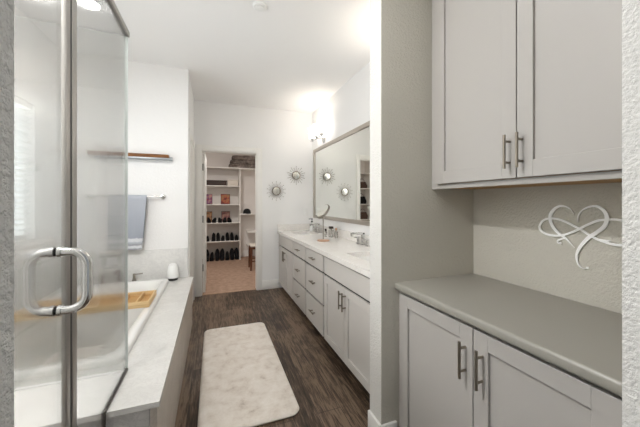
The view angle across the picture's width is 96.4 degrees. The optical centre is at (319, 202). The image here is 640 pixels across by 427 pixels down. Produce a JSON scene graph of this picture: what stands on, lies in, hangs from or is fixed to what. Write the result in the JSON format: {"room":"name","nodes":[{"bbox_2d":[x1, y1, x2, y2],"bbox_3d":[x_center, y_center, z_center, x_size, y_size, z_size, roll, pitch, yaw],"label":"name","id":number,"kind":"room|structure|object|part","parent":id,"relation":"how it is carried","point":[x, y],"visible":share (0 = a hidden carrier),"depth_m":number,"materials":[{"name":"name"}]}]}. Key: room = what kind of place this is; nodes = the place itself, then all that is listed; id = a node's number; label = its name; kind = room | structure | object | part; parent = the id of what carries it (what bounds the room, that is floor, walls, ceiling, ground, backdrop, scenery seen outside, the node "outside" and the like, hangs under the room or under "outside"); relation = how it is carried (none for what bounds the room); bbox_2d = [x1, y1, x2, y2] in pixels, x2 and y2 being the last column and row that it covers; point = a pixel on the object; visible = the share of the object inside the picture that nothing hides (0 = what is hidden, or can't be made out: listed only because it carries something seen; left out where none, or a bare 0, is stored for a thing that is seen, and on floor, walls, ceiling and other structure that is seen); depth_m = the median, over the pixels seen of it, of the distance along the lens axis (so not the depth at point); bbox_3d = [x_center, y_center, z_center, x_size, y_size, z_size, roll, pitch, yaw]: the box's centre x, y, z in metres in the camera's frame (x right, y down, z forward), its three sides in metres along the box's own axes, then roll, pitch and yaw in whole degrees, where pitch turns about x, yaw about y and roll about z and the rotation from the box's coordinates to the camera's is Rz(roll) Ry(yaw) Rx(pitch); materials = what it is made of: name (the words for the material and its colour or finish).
{"room":"bathroom","nodes":[
{"label":"bathroom","id":0,"kind":"room"},
{"bbox_2d":[14,4,60,269],"bbox_3d":[-2.135,-0.058,1.710,0.120,2.740,4.215,0,0,-20],"label":"wall","id":1,"kind":"structure","parent":0,"point":[37,60],"depth_m":2.37,"materials":[{"name":"white"}]},
{"bbox_2d":[14,104,26,240],"bbox_3d":[-2.150,-0.243,1.708,0.050,1.070,1.200,0,0,-20],"label":"window","id":2,"kind":"structure","parent":1,"relation":"in","point":[17,178],"depth_m":2.23,"materials":[{"name":"white paint"}]},
{"bbox_3d":[-2.151,-0.243,1.707,0.008,0.990,1.120,0,0,-20],"label":"pane","id":3,"kind":"part","parent":2,"relation":"part of","materials":[{"name":"clear glass"}]},
{"bbox_2d":[14,96,31,237],"bbox_3d":[-2.103,-0.255,1.725,0.040,1.035,1.160,0,0,-20],"label":"window blind","id":4,"kind":"object","parent":2,"relation":"attached to","point":[17,101],"visible":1,"depth_m":2.17,"materials":[{"name":"white plastic"}]},
{"bbox_3d":[-2.103,-0.753,1.725,0.040,0.040,1.160,0,0,-20],"label":"head rail","id":5,"kind":"part","parent":4,"relation":"part of","materials":[{"name":"white plastic"}]},
{"bbox_2d":[14,256,60,312],"bbox_3d":[-2.120,0.642,1.859,0.012,0.314,1.762,0,0,-20],"label":"tiled wall","id":6,"kind":"structure","parent":1,"relation":"attached to","point":[48,271],"depth_m":2.38,"materials":[{"name":"tile"}]},
{"bbox_2d":[77,53,193,276],"bbox_3d":[-2.114,-0.058,3.390,1.090,2.740,1.081,0,0,-20],"label":"wall","id":7,"kind":"structure","parent":0,"point":[160,98],"depth_m":2.90,"materials":[{"name":"white paint"}]},
{"bbox_2d":[85,194,165,198],"bbox_3d":[-1.922,-0.060,2.844,0.678,0.048,0.074,0,0,-20],"label":"towel bar","id":8,"kind":"object","parent":7,"relation":"attached to","point":[89,196],"visible":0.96,"depth_m":2.76,"materials":[{"name":"silver metal"}]},
{"bbox_3d":[-1.914,-0.060,2.822,0.640,0.016,0.016,0,0,-20],"label":"rod","id":9,"kind":"part","parent":8,"relation":"part of","materials":[{"name":"silver metal"}]},
{"bbox_2d":[108,195,146,250],"bbox_3d":[-1.895,0.198,2.821,0.325,0.543,0.050,0,0,-20],"label":"towel","id":10,"kind":"object","parent":8,"relation":"hanging from","point":[116,203],"visible":0.9,"depth_m":2.80,"materials":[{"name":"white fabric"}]},
{"bbox_2d":[87,151,172,160],"bbox_3d":[-1.878,-0.465,2.863,0.715,0.053,0.069,0,0,-20],"label":"wall shelf","id":11,"kind":"object","parent":7,"relation":"attached to","point":[100,154],"visible":1,"depth_m":2.83,"materials":[{"name":"brown wood"}]},
{"bbox_2d":[77,248,186,285],"bbox_3d":[-1.927,0.642,2.877,1.083,0.314,0.012,0,0,-20],"label":"tiled wall","id":12,"kind":"structure","parent":7,"relation":"attached to","point":[153,263],"depth_m":2.90,"materials":[{"name":"tile"}]},
{"bbox_2d":[190,139,193,304],"bbox_3d":[-1.576,0.285,3.514,0.005,2.033,0.691,0,0,-20],"label":"door","id":13,"kind":"structure","parent":7,"relation":"in","point":[191,145],"depth_m":3.62,"materials":[{"name":"white paint"}]},
{"bbox_2d":[189,128,194,298],"bbox_3d":[-1.572,0.252,3.515,0.014,2.120,0.845,0,0,-20],"label":"trim","id":14,"kind":"structure","parent":7,"relation":"attached to","point":[190,133],"depth_m":3.49,"materials":[{"name":"white paint"}]},
{"bbox_2d":[14,0,369,112],"bbox_3d":[-0.753,-1.478,2.225,3.070,0.100,4.215,0,0,-20],"label":"ceiling","id":15,"kind":"structure","parent":0,"point":[291,55],"depth_m":2.56,"materials":[{"name":"white paint"}]},
{"bbox_2d":[77,0,104,12],"bbox_3d":[-1.659,-1.424,2.050,0.190,0.008,0.190,0,0,-20],"label":"recessed light","id":16,"kind":"object","parent":15,"relation":"in","point":[95,6],"visible":0.9,"depth_m":2.07,"materials":[{"name":"white plastic"}]},
{"bbox_2d":[253,1,266,11],"bbox_3d":[-0.436,-1.418,2.078,0.104,0.020,0.104,0,0,-20],"label":"smoke detector","id":17,"kind":"object","parent":15,"relation":"attached to","point":[260,6],"visible":1,"depth_m":2.06,"materials":[{"name":"white plastic"}]},
{"bbox_2d":[202,152,254,258],"bbox_3d":[-2.387,-0.058,6.778,2.650,2.740,0.130,0,0,-20],"label":"wall","id":18,"kind":"structure","parent":0,"point":[212,159],"depth_m":6.80,"materials":[{"name":"white paint"}]},
{"bbox_2d":[241,250,254,256],"bbox_3d":[-1.596,1.237,6.995,0.715,0.150,0.015,0,0,-20],"label":"baseboard","id":19,"kind":"structure","parent":18,"relation":"attached to","point":[244,253],"depth_m":6.91,"materials":[{"name":"white paint"}]},
{"bbox_2d":[194,100,311,296],"bbox_3d":[-0.956,-0.058,4.336,1.740,2.740,0.115,0,0,-20],"label":"wall","id":20,"kind":"structure","parent":0,"point":[282,136],"depth_m":4.36,"materials":[{"name":"white paint"}]},
{"bbox_2d":[202,153,206,291],"bbox_3d":[-1.791,0.291,4.447,0.042,2.018,0.735,0,0,-20],"label":"door","id":21,"kind":"structure","parent":20,"relation":"in","point":[204,168],"depth_m":4.14,"materials":[{"name":"white paint"}]},
{"bbox_2d":[196,144,261,296],"bbox_3d":[-1.319,0.252,4.193,0.920,2.120,0.131,0,0,-20],"label":"trim","id":22,"kind":"structure","parent":20,"relation":"attached to","point":[257,152],"depth_m":4.16,"materials":[{"name":"white paint"}]},
{"bbox_2d":[262,279,279,289],"bbox_3d":[-0.744,1.244,4.346,0.265,0.135,0.015,0,0,-20],"label":"baseboard","id":23,"kind":"structure","parent":20,"relation":"attached to","point":[266,284],"depth_m":4.33,"materials":[{"name":"white paint"}]},
{"bbox_2d":[269,181,283,200],"bbox_3d":[-0.667,-0.174,4.372,0.289,0.294,0.018,0,0,-20],"label":"sunburst mirror","id":24,"kind":"object","parent":20,"relation":"attached to","point":[276,190],"visible":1,"depth_m":4.37,"materials":[{"name":"white mirror"}]},
{"bbox_2d":[288,166,304,184],"bbox_3d":[-0.371,-0.422,4.482,0.282,0.294,0.018,0,0,-20],"label":"sunburst mirror","id":25,"kind":"object","parent":20,"relation":"attached to","point":[296,175],"visible":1,"depth_m":4.48,"materials":[{"name":"white mirror"}]},
{"bbox_2d":[175,256,369,426],"bbox_3d":[-0.908,1.334,2.730,4.600,0.056,8.750,0,0,-20],"label":"floor","id":26,"kind":"structure","parent":0,"point":[326,391],"depth_m":2.54,"materials":[{"name":"brown wood"}]},
{"bbox_2d":[14,276,192,426],"bbox_3d":[-1.540,1.055,1.922,1.140,0.512,2.070,0,0,-20],"label":"tub deck","id":27,"kind":"object","parent":26,"relation":"on","point":[148,395],"visible":0.62,"depth_m":1.28,"materials":[{"name":"stone"}]},
{"bbox_2d":[14,279,168,381],"bbox_3d":[-1.644,0.984,2.011,0.840,0.436,1.585,0,0,-20],"label":"bathtub","id":28,"kind":"object","parent":27,"relation":"in","point":[100,336],"visible":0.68,"depth_m":2.18,"materials":[{"name":"white ceramic"}]},
{"bbox_2d":[14,290,156,321],"bbox_3d":[-1.662,0.742,2.087,0.780,0.045,0.290,0,0,-20],"label":"caddy","id":29,"kind":"object","parent":28,"relation":"on","point":[141,299],"visible":0.63,"depth_m":2.09,"materials":[{"name":"brown wood"}]},
{"bbox_2d":[93,269,142,283],"bbox_3d":[-1.958,0.722,2.770,0.411,0.154,0.139,0,0,-20],"label":"tub faucet","id":30,"kind":"object","parent":27,"relation":"on","point":[117,272],"visible":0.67,"depth_m":2.79,"materials":[{"name":"silver metal"}]},
{"bbox_3d":[-2.115,0.752,2.745,0.100,0.094,0.048,0,0,-20],"label":"handle","id":31,"kind":"part","parent":30,"relation":"part of","materials":[{"name":"silver metal"}]},
{"bbox_3d":[-1.958,0.722,2.770,0.056,0.154,0.139,0,0,-20],"label":"spout","id":32,"kind":"part","parent":30,"relation":"part of","materials":[{"name":"silver metal"}]},
{"bbox_3d":[-1.823,0.752,2.853,0.100,0.094,0.048,0,0,-20],"label":"handle","id":33,"kind":"part","parent":30,"relation":"part of","materials":[{"name":"silver metal"}]},
{"bbox_2d":[167,263,178,280],"bbox_3d":[-1.517,0.713,2.951,0.112,0.172,0.112,0,0,-20],"label":"diffuser","id":34,"kind":"object","parent":27,"relation":"on","point":[172,272],"visible":0.97,"depth_m":2.91,"materials":[{"name":"white plastic"}]},
{"bbox_2d":[210,252,213,260],"bbox_3d":[-2.438,1.220,6.455,0.088,0.170,0.260,0,0,-18],"label":"shoe","id":35,"kind":"object","parent":26,"relation":"on","point":[212,253],"visible":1,"depth_m":6.42,"materials":[{"name":"black leather"}]},
{"bbox_2d":[215,249,219,260],"bbox_3d":[-2.330,1.184,6.495,0.100,0.242,0.260,0,0,-20],"label":"boot","id":36,"kind":"object","parent":26,"relation":"on","point":[217,252],"visible":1,"depth_m":6.47,"materials":[{"name":"black leather"}]},
{"bbox_2d":[220,248,224,260],"bbox_3d":[-2.232,1.184,6.532,0.100,0.242,0.260,0,0,-18],"label":"boot","id":37,"kind":"object","parent":26,"relation":"on","point":[222,253],"visible":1,"depth_m":6.50,"materials":[{"name":"black leather"}]},
{"bbox_2d":[202,166,254,259],"bbox_3d":[-2.297,0.259,6.535,2.348,2.093,0.387,0,0,-20],"label":"closet shelving","id":38,"kind":"object","parent":26,"relation":"on","point":[208,167],"depth_m":6.53,"materials":[{"name":"white wood"}]},
{"bbox_2d":[206,211,211,221],"bbox_3d":[-2.560,0.329,6.553,0.170,0.245,0.032,0,0,-20],"label":"box","id":39,"kind":"object","parent":38,"relation":"on","point":[209,213],"visible":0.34,"depth_m":6.55,"materials":[{"name":"brown cardboard"}]},
{"bbox_2d":[207,194,211,203],"bbox_3d":[-2.490,-0.071,6.344,0.195,0.225,0.032,0,0,-20],"label":"box","id":40,"kind":"object","parent":38,"relation":"on","point":[209,196],"visible":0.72,"depth_m":6.34,"materials":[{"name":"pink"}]},
{"bbox_2d":[207,180,226,185],"bbox_3d":[-2.348,-0.436,6.499,0.430,0.114,0.290,0,0,-20],"label":"storage box","id":41,"kind":"object","parent":38,"relation":"on","point":[209,182],"visible":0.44,"depth_m":6.37,"materials":[{"name":"brown"}]},
{"bbox_3d":[-2.348,-0.475,6.499,0.430,0.035,0.290,0,0,-20],"label":"lid","id":42,"kind":"part","parent":41,"relation":"part of","materials":[{"name":"brown"}]},
{"bbox_3d":[-2.362,0.878,6.520,0.993,0.020,0.369,0,0,-20],"label":"shelf","id":43,"kind":"part","parent":38,"relation":"part of","materials":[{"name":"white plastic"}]},
{"bbox_3d":[-2.362,0.462,6.520,0.993,0.020,0.369,0,0,-20],"label":"shelf","id":44,"kind":"part","parent":38,"relation":"part of","materials":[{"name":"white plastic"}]},
{"bbox_3d":[-2.362,0.052,6.520,0.993,0.020,0.369,0,0,-20],"label":"shelf","id":45,"kind":"part","parent":38,"relation":"part of","materials":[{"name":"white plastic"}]},
{"bbox_3d":[-2.362,-0.368,6.520,0.993,0.020,0.369,0,0,-20],"label":"shelf","id":46,"kind":"part","parent":38,"relation":"part of","materials":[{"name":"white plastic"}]},
{"bbox_2d":[221,194,229,203],"bbox_3d":[-2.140,-0.074,6.474,0.198,0.230,0.032,0,0,-20],"label":"box","id":47,"kind":"object","parent":38,"relation":"on","point":[225,198],"visible":0.81,"depth_m":6.46,"materials":[{"name":"brown cardboard"}]},
{"bbox_2d":[221,211,229,221],"bbox_3d":[-2.204,0.329,6.685,0.190,0.245,0.032,0,0,-20],"label":"box","id":48,"kind":"object","parent":38,"relation":"on","point":[224,214],"visible":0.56,"depth_m":6.67,"materials":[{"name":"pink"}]},
{"bbox_3d":[-2.298,-0.778,6.538,2.348,0.020,0.379,0,0,-20],"label":"shelf","id":49,"kind":"part","parent":38,"relation":"part of","materials":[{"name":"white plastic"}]},
{"bbox_2d":[230,232,233,240],"bbox_3d":[-2.037,0.782,6.625,0.088,0.170,0.260,0,0,-19],"label":"shoe","id":50,"kind":"object","parent":38,"relation":"on","point":[231,234],"visible":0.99,"depth_m":6.57,"materials":[{"name":"black leather"}]},
{"bbox_2d":[227,180,238,185],"bbox_3d":[-2.022,-0.446,6.620,0.245,0.134,0.290,0,0,-20],"label":"storage bin","id":51,"kind":"object","parent":38,"relation":"on","point":[229,182],"visible":0.84,"depth_m":6.49,"materials":[{"name":"beige"}]},
{"bbox_2d":[228,164,254,167],"bbox_3d":[-1.800,-0.833,6.720,0.650,0.088,0.356,0,0,-20],"label":"folded blanket","id":52,"kind":"object","parent":38,"relation":"on","point":[230,165],"visible":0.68,"depth_m":6.54,"materials":[{"name":"fabric"}]},
{"bbox_2d":[230,160,254,164],"bbox_3d":[-1.777,-0.928,6.729,0.640,0.088,0.355,0,0,-20],"label":"folded blanket","id":53,"kind":"object","parent":52,"relation":"on","point":[247,162],"visible":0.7,"depth_m":6.56,"materials":[{"name":"brown fabric"}]},
{"bbox_2d":[232,155,254,160],"bbox_3d":[-1.772,-1.028,6.730,0.570,0.100,0.356,0,0,-20],"label":"folded blanket","id":54,"kind":"object","parent":53,"relation":"on","point":[234,157],"visible":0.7,"depth_m":6.57,"materials":[{"name":"brown fabric"}]},
{"bbox_3d":[-1.701,0.203,6.682,0.180,0.117,0.248,0,0,-20],"label":"cap","id":55,"kind":"part","parent":38,"relation":"part of","materials":[{"name":"black fabric"}]},
{"bbox_2d":[230,248,233,259],"bbox_3d":[-2.030,1.184,6.607,0.100,0.242,0.260,0,0,-20],"label":"boot","id":56,"kind":"object","parent":26,"relation":"on","point":[231,249],"visible":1,"depth_m":6.58,"materials":[{"name":"black leather"}]},
{"bbox_2d":[234,248,238,259],"bbox_3d":[-1.934,1.184,6.643,0.100,0.242,0.260,0,0,-22],"label":"boot","id":57,"kind":"object","parent":26,"relation":"on","point":[236,252],"visible":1,"depth_m":6.62,"materials":[{"name":"black leather"}]},
{"bbox_2d":[197,322,298,426],"bbox_3d":[-0.643,1.300,2.335,0.599,0.022,1.435,0,0,-20],"label":"bath rug","id":58,"kind":"object","parent":26,"relation":"on","point":[245,383],"visible":1,"depth_m":2.05,"materials":[{"name":"fabric"}]},
{"bbox_2d":[248,243,254,270],"bbox_3d":[-1.223,1.064,5.669,0.354,0.484,0.352,0,0,-20],"label":"wooden stool","id":59,"kind":"object","parent":26,"relation":"on","point":[251,245],"visible":0.51,"depth_m":5.47,"materials":[{"name":"beige wood"}]},
{"bbox_3d":[-1.417,1.081,5.757,0.061,0.450,0.044,0,0,16],"label":"leg","id":60,"kind":"part","parent":59,"relation":"part of","materials":[{"name":"brown wood"}]},
{"bbox_3d":[-1.312,1.081,5.477,0.044,0.450,0.061,0,0,34],"label":"leg","id":61,"kind":"part","parent":59,"relation":"part of","materials":[{"name":"brown wood"}]},
{"bbox_2d":[279,234,297,298],"bbox_3d":[-0.248,0.892,4.081,0.587,0.837,0.851,0,0,-20],"label":"base cabinet","id":62,"kind":"object","parent":26,"relation":"on","point":[286,253],"visible":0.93,"depth_m":3.94,"materials":[{"name":"grey wood"}]},
{"bbox_3d":[-0.551,0.940,4.189,0.020,0.568,0.409,0,0,-20],"label":"door","id":63,"kind":"part","parent":62,"relation":"part of","materials":[{"name":"grey paint"}]},
{"bbox_3d":[-0.406,0.940,3.801,0.020,0.568,0.409,0,0,-20],"label":"door","id":64,"kind":"part","parent":62,"relation":"part of","materials":[{"name":"grey paint"}]},
{"bbox_2d":[293,241,310,314],"bbox_3d":[-0.007,0.892,3.433,0.587,0.837,0.528,0,0,-20],"label":"base cabinet","id":65,"kind":"object","parent":26,"relation":"on","point":[299,263],"visible":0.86,"depth_m":3.32,"materials":[{"name":"grey wood"}]},
{"bbox_3d":[-0.238,1.090,3.347,0.020,0.268,0.500,0,0,-20],"label":"drawer","id":66,"kind":"part","parent":65,"relation":"part of","materials":[{"name":"grey paint"}]},
{"bbox_3d":[-0.238,0.796,3.347,0.020,0.280,0.500,0,0,-20],"label":"drawer","id":67,"kind":"part","parent":65,"relation":"part of","materials":[{"name":"grey paint"}]},
{"bbox_3d":[-0.238,0.561,3.347,0.020,0.149,0.500,0,0,-20],"label":"drawer","id":68,"kind":"part","parent":65,"relation":"part of","materials":[{"name":"grey paint"}]},
{"bbox_2d":[306,248,329,336],"bbox_3d":[0.178,0.892,2.934,0.587,0.837,0.533,0,0,-20],"label":"base cabinet","id":69,"kind":"object","parent":26,"relation":"on","point":[315,273],"visible":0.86,"depth_m":2.80,"materials":[{"name":"grey wood"}]},
{"bbox_3d":[-0.052,1.090,2.848,0.020,0.268,0.505,0,0,-20],"label":"drawer","id":70,"kind":"part","parent":69,"relation":"part of","materials":[{"name":"grey paint"}]},
{"bbox_3d":[-0.052,0.561,2.848,0.020,0.149,0.505,0,0,-20],"label":"drawer","id":71,"kind":"part","parent":69,"relation":"part of","materials":[{"name":"grey paint"}]},
{"bbox_3d":[-0.052,0.796,2.848,0.020,0.280,0.505,0,0,-20],"label":"drawer","id":72,"kind":"part","parent":69,"relation":"part of","materials":[{"name":"grey paint"}]},
{"bbox_2d":[324,256,369,393],"bbox_3d":[0.423,0.892,2.275,0.587,0.837,0.868,0,0,-20],"label":"base cabinet","id":73,"kind":"object","parent":26,"relation":"on","point":[346,290],"visible":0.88,"depth_m":2.13,"materials":[{"name":"grey wood"}]},
{"bbox_2d":[277,224,369,277],"bbox_3d":[0.119,0.405,3.122,0.569,0.136,2.909,0,0,-20],"label":"countertop","id":74,"kind":"structure","parent":73,"relation":"on","point":[344,250],"depth_m":2.94,"materials":[{"name":"white stone"}]},
{"bbox_2d":[310,218,313,230],"bbox_3d":[-0.128,0.338,4.330,0.076,0.190,0.064,0,0,13],"label":"soap dispenser","id":75,"kind":"object","parent":74,"relation":"on","point":[311,226],"visible":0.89,"depth_m":4.31,"materials":[{"name":"white plastic"}]},
{"bbox_2d":[309,223,321,232],"bbox_3d":[-0.077,0.368,4.132,0.157,0.128,0.240,0,0,-20],"label":"vanity faucet","id":76,"kind":"object","parent":74,"relation":"on","point":[317,228],"visible":1,"depth_m":4.13,"materials":[{"name":"silver metal"}]},
{"bbox_2d":[317,204,329,241],"bbox_3d":[0.037,0.227,3.214,0.140,0.411,0.192,0,0,-20],"label":"makeup mirror","id":77,"kind":"object","parent":74,"relation":"on","point":[324,210],"visible":1,"depth_m":3.19,"materials":[{"name":"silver metal"}]},
{"bbox_2d":[328,226,333,236],"bbox_3d":[0.137,0.365,3.561,0.050,0.134,0.075,0,0,-20],"label":"perfume bottle","id":78,"kind":"object","parent":74,"relation":"on","point":[330,227],"visible":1,"depth_m":3.55,"materials":[{"name":"clear glass"}]},
{"bbox_2d":[350,232,369,246],"bbox_3d":[0.383,0.368,2.895,0.157,0.128,0.240,0,0,-20],"label":"vanity faucet","id":79,"kind":"object","parent":74,"relation":"on","point":[362,234],"visible":0.95,"depth_m":2.90,"materials":[{"name":"silver metal"}]},
{"bbox_3d":[0.383,0.368,2.895,0.157,0.128,0.048,0,0,-20],"label":"spout","id":80,"kind":"part","parent":79,"relation":"part of","materials":[{"name":"silver metal"}]},
{"bbox_2d":[357,256,369,261],"bbox_3d":[0.453,0.540,2.281,0.344,0.132,0.504,0,0,-20],"label":"sink","id":81,"kind":"object","parent":74,"relation":"in","point":[366,258],"visible":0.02,"depth_m":2.52,"materials":[{"name":"white ceramic"}]},
{"bbox_3d":[0.119,0.940,2.388,0.020,0.568,0.418,0,0,-20],"label":"door","id":82,"kind":"part","parent":73,"relation":"part of","materials":[{"name":"grey paint"}]},
{"bbox_3d":[0.177,0.752,2.152,0.039,0.140,0.012,0,0,-20],"label":"handle","id":83,"kind":"part","parent":73,"relation":"part of","materials":[{"name":"silver metal"}]},
{"bbox_3d":[0.267,0.940,1.992,0.020,0.568,0.418,0,0,-20],"label":"door","id":84,"kind":"part","parent":73,"relation":"part of","materials":[{"name":"grey paint"}]},
{"bbox_2d":[399,291,621,426],"bbox_3d":[0.821,0.890,1.193,0.597,0.842,0.952,0,0,-20],"label":"base cabinet","id":85,"kind":"object","parent":26,"relation":"on","point":[453,372],"visible":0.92,"depth_m":1.06,"materials":[{"name":"grey paint"}]},
{"bbox_3d":[0.512,0.847,1.307,0.020,0.731,0.453,0,0,-20],"label":"door","id":86,"kind":"part","parent":85,"relation":"part of","materials":[{"name":"grey paint"}]},
{"bbox_3d":[0.553,0.611,1.115,0.039,0.142,0.012,0,0,-20],"label":"handle","id":87,"kind":"part","parent":85,"relation":"part of","materials":[{"name":"silver metal"}]},
{"bbox_3d":[0.579,0.611,1.043,0.039,0.142,0.012,0,0,-20],"label":"handle","id":88,"kind":"part","parent":85,"relation":"part of","materials":[{"name":"silver metal"}]},
{"bbox_2d":[395,273,621,396],"bbox_3d":[0.832,0.449,1.197,0.574,0.039,0.952,0,0,-20],"label":"countertop","id":89,"kind":"structure","parent":85,"relation":"on","point":[583,340],"depth_m":1.05,"materials":[{"name":"grey stone"}]},
{"bbox_3d":[0.666,0.847,0.892,0.020,0.731,0.424,0,0,-20],"label":"door","id":90,"kind":"part","parent":85,"relation":"part of","materials":[{"name":"grey paint"}]},
{"bbox_3d":[-0.649,1.262,0.641,0.100,0.100,0.945,0,0,-20],"label":"shower curb","id":91,"kind":"object","parent":26,"relation":"on","visible":0},
{"bbox_2d":[14,0,129,426],"bbox_3d":[-1.116,0.199,0.629,1.034,2.026,1.246,0,0,-20],"label":"shower enclosure","id":92,"kind":"object","parent":91,"relation":"on","point":[68,251],"visible":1,"depth_m":0.80,"materials":[{"name":"silver glass"}]},
{"bbox_3d":[-0.690,0.208,0.757,0.146,0.184,0.029,0,0,-20],"label":"handle","id":93,"kind":"part","parent":92,"relation":"part of","materials":[{"name":"silver metal"}]},
{"bbox_3d":[-0.712,0.207,0.802,0.012,1.990,0.025,0,0,-20],"label":"door edge rail","id":94,"kind":"part","parent":92,"relation":"part of","materials":[{"name":"grey metal"}]},
{"bbox_3d":[-0.725,0.212,0.837,0.014,2.000,0.030,0,0,-20],"label":"post","id":95,"kind":"part","parent":92,"relation":"part of","materials":[{"name":"grey metal"}]},
{"bbox_3d":[-0.827,-0.801,1.110,0.024,0.026,0.546,0,0,-20],"label":"header rail","id":96,"kind":"part","parent":92,"relation":"part of","materials":[{"name":"grey metal"}]},
{"bbox_2d":[0,0,639,426],"bbox_3d":[-0.038,-0.058,0.303,2.830,2.740,0.115,0,0,-20],"label":"wall","id":97,"kind":"structure","parent":0,"point":[630,9],"depth_m":0.60,"materials":[{"name":"white paint"}]},
{"bbox_2d":[370,0,472,426],"bbox_3d":[0.610,-0.058,1.687,0.651,2.740,0.119,0,0,-20],"label":"wall","id":98,"kind":"structure","parent":0,"point":[427,232],"depth_m":1.58,"materials":[{"name":"beige paint"}]},
{"bbox_2d":[368,410,396,426],"bbox_3d":[0.343,1.244,1.580,0.106,0.135,0.134,0,0,-20],"label":"baseboard","id":99,"kind":"structure","parent":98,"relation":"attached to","point":[372,420],"depth_m":1.55,"materials":[{"name":"white paint"}]},
{"bbox_2d":[312,62,621,313],"bbox_3d":[0.630,-0.058,2.739,0.120,2.740,4.215,0,0,-20],"label":"wall","id":100,"kind":"structure","parent":0,"point":[509,246],"depth_m":1.40,"materials":[{"name":"beige"}]},
{"bbox_2d":[309,120,325,142],"bbox_3d":[-0.020,-0.976,4.063,0.174,0.249,0.500,0,0,-20],"label":"vanity light","id":101,"kind":"object","parent":100,"relation":"attached to","point":[316,132],"visible":1,"depth_m":4.00,"materials":[{"name":"silver metal"}]},
{"bbox_3d":[-0.110,-1.018,4.225,0.120,0.163,0.120,0,0,-20],"label":"lamp shade","id":102,"kind":"part","parent":101,"relation":"part of","materials":[{"name":"white glass"}]},
{"bbox_3d":[-0.046,-1.018,4.053,0.120,0.163,0.120,0,0,-20],"label":"lamp shade","id":103,"kind":"part","parent":101,"relation":"part of","materials":[{"name":"white glass"}]},
{"bbox_3d":[0.018,-1.018,3.882,0.120,0.163,0.120,0,0,-20],"label":"lamp shade","id":104,"kind":"part","parent":101,"relation":"part of","materials":[{"name":"white glass"}]},
{"bbox_2d":[313,121,369,225],"bbox_3d":[0.380,-0.290,3.203,0.022,1.055,2.740,0,0,-20],"label":"wall mirror","id":105,"kind":"object","parent":100,"relation":"attached to","point":[341,166],"visible":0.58,"depth_m":3.41,"materials":[{"name":"silver metal"}]},
{"bbox_2d":[314,225,369,245],"bbox_3d":[0.380,0.385,3.209,0.018,0.096,2.890,0,0,-20],"label":"backsplash","id":106,"kind":"structure","parent":100,"relation":"attached to","point":[344,234],"depth_m":3.42,"materials":[{"name":"white stone"}]},
{"bbox_2d":[432,0,621,189],"bbox_3d":[0.925,-0.711,1.232,0.375,1.274,0.952,0,0,-20],"label":"upper cabinet","id":107,"kind":"object","parent":100,"relation":"attached to","point":[526,93],"visible":0.97,"depth_m":1.12,"materials":[{"name":"grey paint"}]},
{"bbox_3d":[0.724,-0.704,1.372,0.020,1.208,0.448,0,0,-20],"label":"door","id":108,"kind":"part","parent":107,"relation":"part of","materials":[{"name":"grey paint"}]},
{"bbox_3d":[0.766,-0.207,1.177,0.039,0.138,0.012,0,0,-20],"label":"handle","id":109,"kind":"part","parent":107,"relation":"part of","materials":[{"name":"silver metal"}]},
{"bbox_3d":[0.785,-0.207,1.128,0.039,0.138,0.012,0,0,-20],"label":"handle","id":110,"kind":"part","parent":107,"relation":"part of","materials":[{"name":"silver metal"}]},
{"bbox_3d":[0.876,-0.704,0.965,0.020,1.208,0.414,0,0,-20],"label":"door","id":111,"kind":"part","parent":107,"relation":"part of","materials":[{"name":"grey paint"}]},
{"bbox_2d":[538,205,621,268],"bbox_3d":[1.123,0.147,1.224,0.011,0.271,0.349,0,0,-20],"label":"wall art","id":112,"kind":"object","parent":100,"relation":"attached to","point":[607,218],"visible":0.91,"depth_m":1.23,"materials":[{"name":"white metal"}]}
]}

